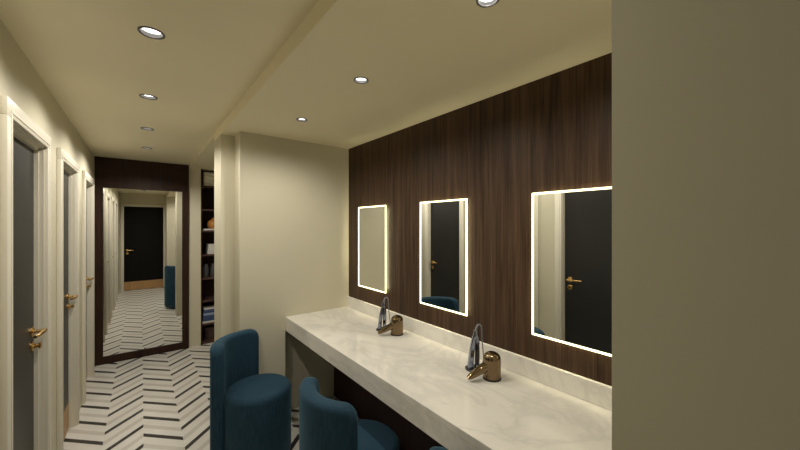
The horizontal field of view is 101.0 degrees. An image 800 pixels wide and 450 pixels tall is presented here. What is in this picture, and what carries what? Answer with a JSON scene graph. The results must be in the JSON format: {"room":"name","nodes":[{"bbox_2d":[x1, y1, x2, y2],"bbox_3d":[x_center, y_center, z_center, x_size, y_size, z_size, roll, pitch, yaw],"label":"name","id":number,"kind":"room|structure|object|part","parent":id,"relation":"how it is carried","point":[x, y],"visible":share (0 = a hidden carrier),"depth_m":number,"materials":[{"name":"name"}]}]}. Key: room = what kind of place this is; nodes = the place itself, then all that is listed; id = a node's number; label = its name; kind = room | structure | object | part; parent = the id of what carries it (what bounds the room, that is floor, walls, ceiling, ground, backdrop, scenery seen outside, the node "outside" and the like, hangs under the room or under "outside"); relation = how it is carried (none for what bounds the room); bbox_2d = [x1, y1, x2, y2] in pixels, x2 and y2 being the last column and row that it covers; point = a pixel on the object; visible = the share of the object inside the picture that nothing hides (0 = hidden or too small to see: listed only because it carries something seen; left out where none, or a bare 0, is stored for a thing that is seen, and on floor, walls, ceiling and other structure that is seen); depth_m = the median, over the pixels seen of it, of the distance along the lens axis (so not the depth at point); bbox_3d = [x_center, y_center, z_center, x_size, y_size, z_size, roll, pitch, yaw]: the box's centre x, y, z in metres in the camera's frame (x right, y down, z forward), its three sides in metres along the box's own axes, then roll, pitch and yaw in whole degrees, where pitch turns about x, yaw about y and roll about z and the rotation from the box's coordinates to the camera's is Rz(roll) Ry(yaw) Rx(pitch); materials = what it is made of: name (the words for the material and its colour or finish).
{"room":"changing room","nodes":[
{"label":"changing room","id":0,"kind":"room"},
{"bbox_2d":[0,19,94,449],"bbox_3d":[-1.956,0.405,1.726,0.120,2.350,5.830,0,0,-38],"label":"wall","id":1,"kind":"structure","parent":0,"point":[19,80],"depth_m":1.95,"materials":[{"name":"paint"}]},
{"bbox_2d":[0,95,50,449],"bbox_3d":[-1.740,0.548,1.503,0.108,2.064,0.759,0,0,-38],"label":"door","id":2,"kind":"structure","parent":1,"relation":"in","point":[25,148],"depth_m":1.56,"materials":[{"name":"paint"}]},
{"bbox_3d":[-1.878,0.550,1.710,0.045,0.052,0.052,0,0,-38],"label":"handle","id":3,"kind":"part","parent":2,"relation":"part of","materials":[{"name":"gold metal"}]},
{"bbox_3d":[-1.826,0.550,1.678,0.024,0.022,0.140,0,0,-34],"label":"lever","id":4,"kind":"part","parent":2,"relation":"part of","materials":[{"name":"gold metal"}]},
{"bbox_2d":[57,147,78,449],"bbox_3d":[-2.386,0.548,2.328,0.108,2.064,0.760,0,0,-38],"label":"door","id":5,"kind":"structure","parent":1,"relation":"in","point":[67,167],"depth_m":2.48,"materials":[{"name":"paint"}]},
{"bbox_3d":[-2.389,1.470,2.326,0.002,0.200,0.576,0,0,-38],"label":"kick plate","id":6,"kind":"part","parent":5,"relation":"part of","materials":[{"name":"brown wood"}]},
{"bbox_2d":[82,170,94,403],"bbox_3d":[-3.056,0.548,3.183,0.108,2.064,0.748,0,0,-38],"label":"door","id":7,"kind":"structure","parent":1,"relation":"in","point":[88,183],"depth_m":3.41,"materials":[{"name":"paint"}]},
{"bbox_2d":[189,168,200,346],"bbox_3d":[-2.706,0.405,4.537,2.166,2.350,0.420,0,0,-38],"label":"wall","id":8,"kind":"structure","parent":0,"point":[194,173],"depth_m":4.29,"materials":[{"name":"paint"}]},
{"bbox_2d":[95,156,188,365],"bbox_3d":[-3.069,0.405,3.970,0.891,2.348,0.023,0,0,-38],"label":"mirror","id":9,"kind":"object","parent":8,"relation":"attached to","point":[142,207],"visible":0.96,"depth_m":3.94,"materials":[{"name":"brown wood"}]},
{"bbox_3d":[-3.072,0.536,3.970,0.750,1.916,0.004,0,0,-38],"label":"glass","id":10,"kind":"part","parent":9,"relation":"part of","materials":[{"name":"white mirror"}]},
{"bbox_2d":[63,342,359,449],"bbox_3d":[-1.116,1.630,2.384,2.516,0.100,5.830,0,0,-38],"label":"floor","id":11,"kind":"structure","parent":0,"point":[161,401],"depth_m":2.87,"materials":[{"name":"tile"}]},
{"bbox_2d":[201,169,213,344],"bbox_3d":[-2.479,0.419,4.675,0.638,2.321,0.351,0,0,-38],"label":"bookcase","id":12,"kind":"object","parent":11,"relation":"on","point":[207,192],"visible":0.15,"depth_m":4.66,"materials":[{"name":"brown wood"}]},
{"bbox_3d":[-2.720,0.419,4.478,0.016,2.321,0.336,0,0,-38],"label":"panel","id":13,"kind":"part","parent":12,"relation":"part of","materials":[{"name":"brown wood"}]},
{"bbox_2d":[203,264,208,276],"bbox_3d":[-2.636,0.617,4.477,0.076,0.175,0.076,0,0,-38],"label":"vase","id":14,"kind":"object","parent":12,"relation":"on","point":[205,268],"visible":1,"depth_m":4.45,"materials":[{"name":"grey ceramic"}]},
{"bbox_2d":[202,183,213,185],"bbox_3d":[-2.578,-0.543,4.586,0.300,0.047,0.260,0,0,-38],"label":"folded towel","id":15,"kind":"object","parent":12,"relation":"on","point":[203,184],"visible":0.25,"depth_m":4.43,"materials":[{"name":"fabric"}]},
{"bbox_2d":[202,179,213,183],"bbox_3d":[-2.579,-0.591,4.585,0.300,0.047,0.260,0,0,-38],"label":"folded towel","id":16,"kind":"object","parent":15,"relation":"on","point":[203,180],"visible":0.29,"depth_m":4.43,"materials":[{"name":"fabric"}]},
{"bbox_2d":[202,175,213,179],"bbox_3d":[-2.577,-0.639,4.587,0.300,0.047,0.260,0,0,-38],"label":"folded towel","id":17,"kind":"object","parent":16,"relation":"on","point":[204,176],"visible":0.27,"depth_m":4.43,"materials":[{"name":"fabric"}]},
{"bbox_2d":[202,172,213,176],"bbox_3d":[-2.579,-0.686,4.585,0.300,0.047,0.260,0,0,-38],"label":"folded towel","id":18,"kind":"object","parent":17,"relation":"on","point":[203,173],"visible":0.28,"depth_m":4.43,"materials":[{"name":"fabric"}]},
{"bbox_2d":[203,324,213,338],"bbox_3d":[-2.602,1.466,4.554,0.208,0.161,0.208,0,0,-38],"label":"basket","id":19,"kind":"object","parent":12,"relation":"on","point":[208,329],"visible":0.56,"depth_m":4.47,"materials":[{"name":"brown wicker"}]},
{"bbox_2d":[210,263,213,276],"bbox_3d":[-2.566,0.617,4.532,0.076,0.175,0.076,0,0,-38],"label":"vase","id":20,"kind":"object","parent":12,"relation":"on","point":[212,264],"visible":0.6,"depth_m":4.50,"materials":[{"name":"grey ceramic"}]},
{"bbox_3d":[-2.586,1.297,4.554,0.280,0.026,0.260,0,0,-38],"label":"folded cloth","id":21,"kind":"object","parent":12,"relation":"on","visible":0},
{"bbox_2d":[202,314,213,321],"bbox_3d":[-2.590,1.246,4.551,0.260,0.075,0.250,0,0,-38],"label":"folded cloth","id":22,"kind":"object","parent":21,"relation":"on","point":[207,317],"visible":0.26,"depth_m":4.41,"materials":[{"name":"blue fabric"}]},
{"bbox_3d":[-2.588,1.193,4.553,0.250,0.030,0.250,0,0,-38],"label":"folded cloth","id":23,"kind":"object","parent":22,"relation":"on","visible":0},
{"bbox_2d":[202,308,213,312],"bbox_3d":[-2.589,1.155,4.552,0.240,0.045,0.250,0,0,-38],"label":"folded cloth","id":24,"kind":"object","parent":23,"relation":"on","point":[203,310],"visible":0.31,"depth_m":4.42,"materials":[{"name":"blue fabric"}]},
{"bbox_2d":[202,304,213,309],"bbox_3d":[-2.590,1.122,4.551,0.230,0.020,0.250,0,0,-38],"label":"folded cloth","id":25,"kind":"object","parent":24,"relation":"on","point":[207,306],"visible":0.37,"depth_m":4.50,"materials":[{"name":"white fabric"}]},
{"bbox_3d":[-2.592,0.062,4.550,0.240,0.022,0.240,0,0,-38],"label":"tray","id":26,"kind":"object","parent":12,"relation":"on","visible":0},
{"bbox_2d":[207,218,213,228],"bbox_3d":[-2.566,-0.027,4.557,0.180,0.155,0.180,0,0,-38],"label":"jar","id":27,"kind":"object","parent":26,"relation":"on","point":[210,224],"visible":0.44,"depth_m":4.48,"materials":[{"name":"orange ceramic"}]},
{"bbox_2d":[210,329,290,449],"bbox_3d":[-0.996,1.175,2.244,0.496,0.811,0.448,0,0,12],"label":"stool","id":28,"kind":"object","parent":11,"relation":"on","point":[250,410],"visible":1,"depth_m":2.10,"materials":[{"name":"teal fabric"}]},
{"bbox_3d":[-1.162,1.161,2.279,0.157,0.783,0.448,0,0,12],"label":"backrest","id":29,"kind":"part","parent":28,"relation":"part of","materials":[{"name":"teal fabric"}]},
{"bbox_3d":[-0.957,1.315,2.235,0.416,0.474,0.416,0,0,12],"label":"seat","id":30,"kind":"part","parent":28,"relation":"part of","materials":[{"name":"teal fabric"}]},
{"bbox_2d":[299,377,399,449],"bbox_3d":[-0.238,1.175,1.637,0.496,0.811,0.448,0,0,-41],"label":"stool","id":31,"kind":"object","parent":11,"relation":"on","point":[325,423],"visible":1,"depth_m":1.44,"materials":[{"name":"teal fabric"}]},
{"bbox_3d":[-0.365,1.161,1.525,0.157,0.783,0.448,0,0,-41],"label":"backrest","id":32,"kind":"part","parent":31,"relation":"part of","materials":[{"name":"teal fabric"}]},
{"bbox_3d":[-0.207,1.315,1.663,0.416,0.474,0.416,0,0,-41],"label":"seat","id":33,"kind":"part","parent":31,"relation":"part of","materials":[{"name":"teal fabric"}]},
{"bbox_2d":[429,446,446,449],"bbox_3d":[0.353,1.175,1.106,0.496,0.811,0.448,0,0,-41],"label":"stool","id":34,"kind":"object","parent":11,"relation":"on","point":[434,447],"visible":1,"depth_m":1.14,"materials":[{"name":"teal fabric"}]},
{"bbox_2d":[214,131,348,409],"bbox_3d":[-0.911,0.395,2.970,1.272,2.370,0.460,0,0,-38],"label":"wall partition","id":35,"kind":"structure","parent":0,"point":[281,205],"depth_m":2.64,"materials":[{"name":"paint"}]},
{"bbox_2d":[0,0,611,172],"bbox_3d":[-1.056,-0.784,2.431,2.366,0.172,5.830,0,0,-38],"label":"ceiling","id":36,"kind":"structure","parent":0,"point":[227,67],"depth_m":1.46,"materials":[{"name":"paint"}]},
{"bbox_2d":[140,127,153,130],"bbox_3d":[-2.019,-0.775,2.636,0.090,0.018,0.090,0,0,-38],"label":"recessed light","id":37,"kind":"object","parent":36,"relation":"in","point":[143,128],"visible":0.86,"depth_m":2.65,"materials":[{"name":"grey"}]},
{"bbox_2d":[139,94,157,99],"bbox_3d":[-1.510,-0.775,1.980,0.090,0.018,0.090,0,0,-38],"label":"recessed light","id":38,"kind":"object","parent":36,"relation":"in","point":[145,96],"visible":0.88,"depth_m":2.00,"materials":[{"name":"grey"}]},
{"bbox_2d":[137,26,164,39],"bbox_3d":[-0.995,-0.775,1.321,0.090,0.018,0.090,0,0,-38],"label":"recessed light","id":39,"kind":"object","parent":36,"relation":"in","point":[149,32],"visible":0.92,"depth_m":1.34,"materials":[{"name":"grey"}]},
{"bbox_2d":[296,118,307,121],"bbox_3d":[-0.649,-0.701,2.183,0.072,0.013,0.072,0,0,-38],"label":"recessed light","id":40,"kind":"object","parent":36,"relation":"in","point":[297,119],"visible":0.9,"depth_m":2.20,"materials":[{"name":"grey"}]},
{"bbox_2d":[354,77,368,83],"bbox_3d":[-0.187,-0.701,1.588,0.072,0.013,0.072,0,0,-38],"label":"recessed light","id":41,"kind":"object","parent":36,"relation":"in","point":[360,80],"visible":0.94,"depth_m":1.60,"materials":[{"name":"grey"}]},
{"bbox_2d":[476,0,498,7],"bbox_3d":[0.272,-0.701,1.018,0.072,0.013,0.072,0,0,-38],"label":"recessed light","id":42,"kind":"object","parent":36,"relation":"in","point":[482,3],"visible":1,"depth_m":1.04,"materials":[{"name":"grey"}]},
{"bbox_2d":[349,52,611,385],"bbox_3d":[0.280,0.441,2.147,0.100,2.278,3.035,0,0,-38],"label":"wall","id":43,"kind":"structure","parent":0,"point":[553,132],"depth_m":1.78,"materials":[{"name":"brown wood"}]},
{"bbox_2d":[358,205,385,292],"bbox_3d":[-0.230,0.186,2.704,0.015,0.681,0.409,0,0,-38],"label":"mirror","id":44,"kind":"object","parent":43,"relation":"attached to","point":[371,219],"visible":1,"depth_m":2.69,"materials":[{"name":"clear glass"}]},
{"bbox_2d":[334,366,447,449],"bbox_3d":[0.206,1.200,2.039,0.030,0.760,2.622,0,0,-38],"label":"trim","id":45,"kind":"structure","parent":43,"relation":"attached to","point":[368,406],"depth_m":2.48,"materials":[{"name":"brown wood"}]},
{"bbox_2d":[420,198,466,315],"bbox_3d":[0.267,0.186,2.070,0.015,0.681,0.409,0,0,-38],"label":"mirror","id":46,"kind":"object","parent":43,"relation":"attached to","point":[443,223],"visible":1,"depth_m":2.05,"materials":[{"name":"clear glass"}]},
{"bbox_2d":[285,306,611,449],"bbox_3d":[0.072,0.797,1.858,0.578,0.110,2.503,0,0,-38],"label":"countertop","id":47,"kind":"structure","parent":43,"relation":"attached to","point":[424,380],"depth_m":1.48,"materials":[{"name":"stone"}]},
{"bbox_2d":[376,297,390,330],"bbox_3d":[-0.098,0.626,2.354,0.152,0.233,0.088,0,0,-30],"label":"hair straightener","id":48,"kind":"object","parent":47,"relation":"on","point":[383,307],"visible":0.7,"depth_m":2.32,"materials":[{"name":"silver plastic"}]},
{"bbox_3d":[-0.134,0.652,2.337,0.044,0.162,0.036,0,0,0],"label":"arm","id":49,"kind":"part","parent":48,"relation":"part of","materials":[{"name":"silver metal"}]},
{"bbox_3d":[-0.109,0.652,2.337,0.026,0.162,0.036,0,0,0],"label":"arm","id":50,"kind":"part","parent":48,"relation":"part of","materials":[{"name":"silver metal"}]},
{"bbox_3d":[-0.073,0.626,2.372,0.041,0.232,0.115,0,0,35],"label":"cord","id":51,"kind":"part","parent":48,"relation":"part of","materials":[{"name":"grey plastic"}]},
{"bbox_2d":[378,315,402,335],"bbox_3d":[-0.064,0.677,2.227,0.179,0.130,0.088,0,0,-18],"label":"hair dryer","id":52,"kind":"object","parent":47,"relation":"on","point":[396,325],"visible":1,"depth_m":2.21,"materials":[{"name":"brown metal"}]},
{"bbox_3d":[-0.094,0.696,2.217,0.115,0.068,0.042,0,0,-18],"label":"handle","id":53,"kind":"part","parent":52,"relation":"part of","materials":[{"name":"brown metal"}]},
{"bbox_2d":[465,324,483,371],"bbox_3d":[0.408,0.626,1.717,0.152,0.233,0.088,0,0,-30],"label":"hair straightener","id":54,"kind":"object","parent":47,"relation":"on","point":[474,350],"visible":0.74,"depth_m":1.69,"materials":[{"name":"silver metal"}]},
{"bbox_3d":[0.372,0.652,1.701,0.044,0.162,0.036,0,0,0],"label":"arm","id":55,"kind":"part","parent":54,"relation":"part of","materials":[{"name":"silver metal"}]},
{"bbox_3d":[0.397,0.652,1.701,0.026,0.162,0.036,0,0,0],"label":"arm","id":56,"kind":"part","parent":54,"relation":"part of","materials":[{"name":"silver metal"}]},
{"bbox_3d":[0.433,0.626,1.735,0.041,0.232,0.115,0,0,35],"label":"cord","id":57,"kind":"part","parent":54,"relation":"part of","materials":[{"name":"grey plastic"}]},
{"bbox_2d":[467,351,500,382],"bbox_3d":[0.402,0.677,1.583,0.179,0.130,0.088,0,0,-18],"label":"hair dryer","id":58,"kind":"object","parent":47,"relation":"on","point":[490,367],"visible":1,"depth_m":1.56,"materials":[{"name":"gold metal"}]},
{"bbox_3d":[0.372,0.696,1.573,0.115,0.068,0.042,0,0,-18],"label":"handle","id":59,"kind":"part","parent":58,"relation":"part of","materials":[{"name":"brown metal"}]},
{"bbox_2d":[347,296,611,410],"bbox_3d":[0.294,0.697,2.032,0.020,0.090,2.503,0,0,-38],"label":"backsplash","id":60,"kind":"structure","parent":43,"relation":"attached to","point":[597,393],"depth_m":1.63,"materials":[{"name":"stone"}]},
{"bbox_2d":[532,186,611,356],"bbox_3d":[0.767,0.186,1.431,0.015,0.681,0.409,0,0,-38],"label":"mirror","id":61,"kind":"object","parent":43,"relation":"attached to","point":[572,229],"visible":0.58,"depth_m":1.44,"materials":[{"name":"clear glass"}]},
{"bbox_2d":[612,0,799,449],"bbox_3d":[0.872,0.441,0.567,1.116,2.278,0.517,0,0,-38],"label":"wall","id":62,"kind":"structure","parent":0,"point":[706,93],"depth_m":0.35,"materials":[{"name":"paint"}]}
]}

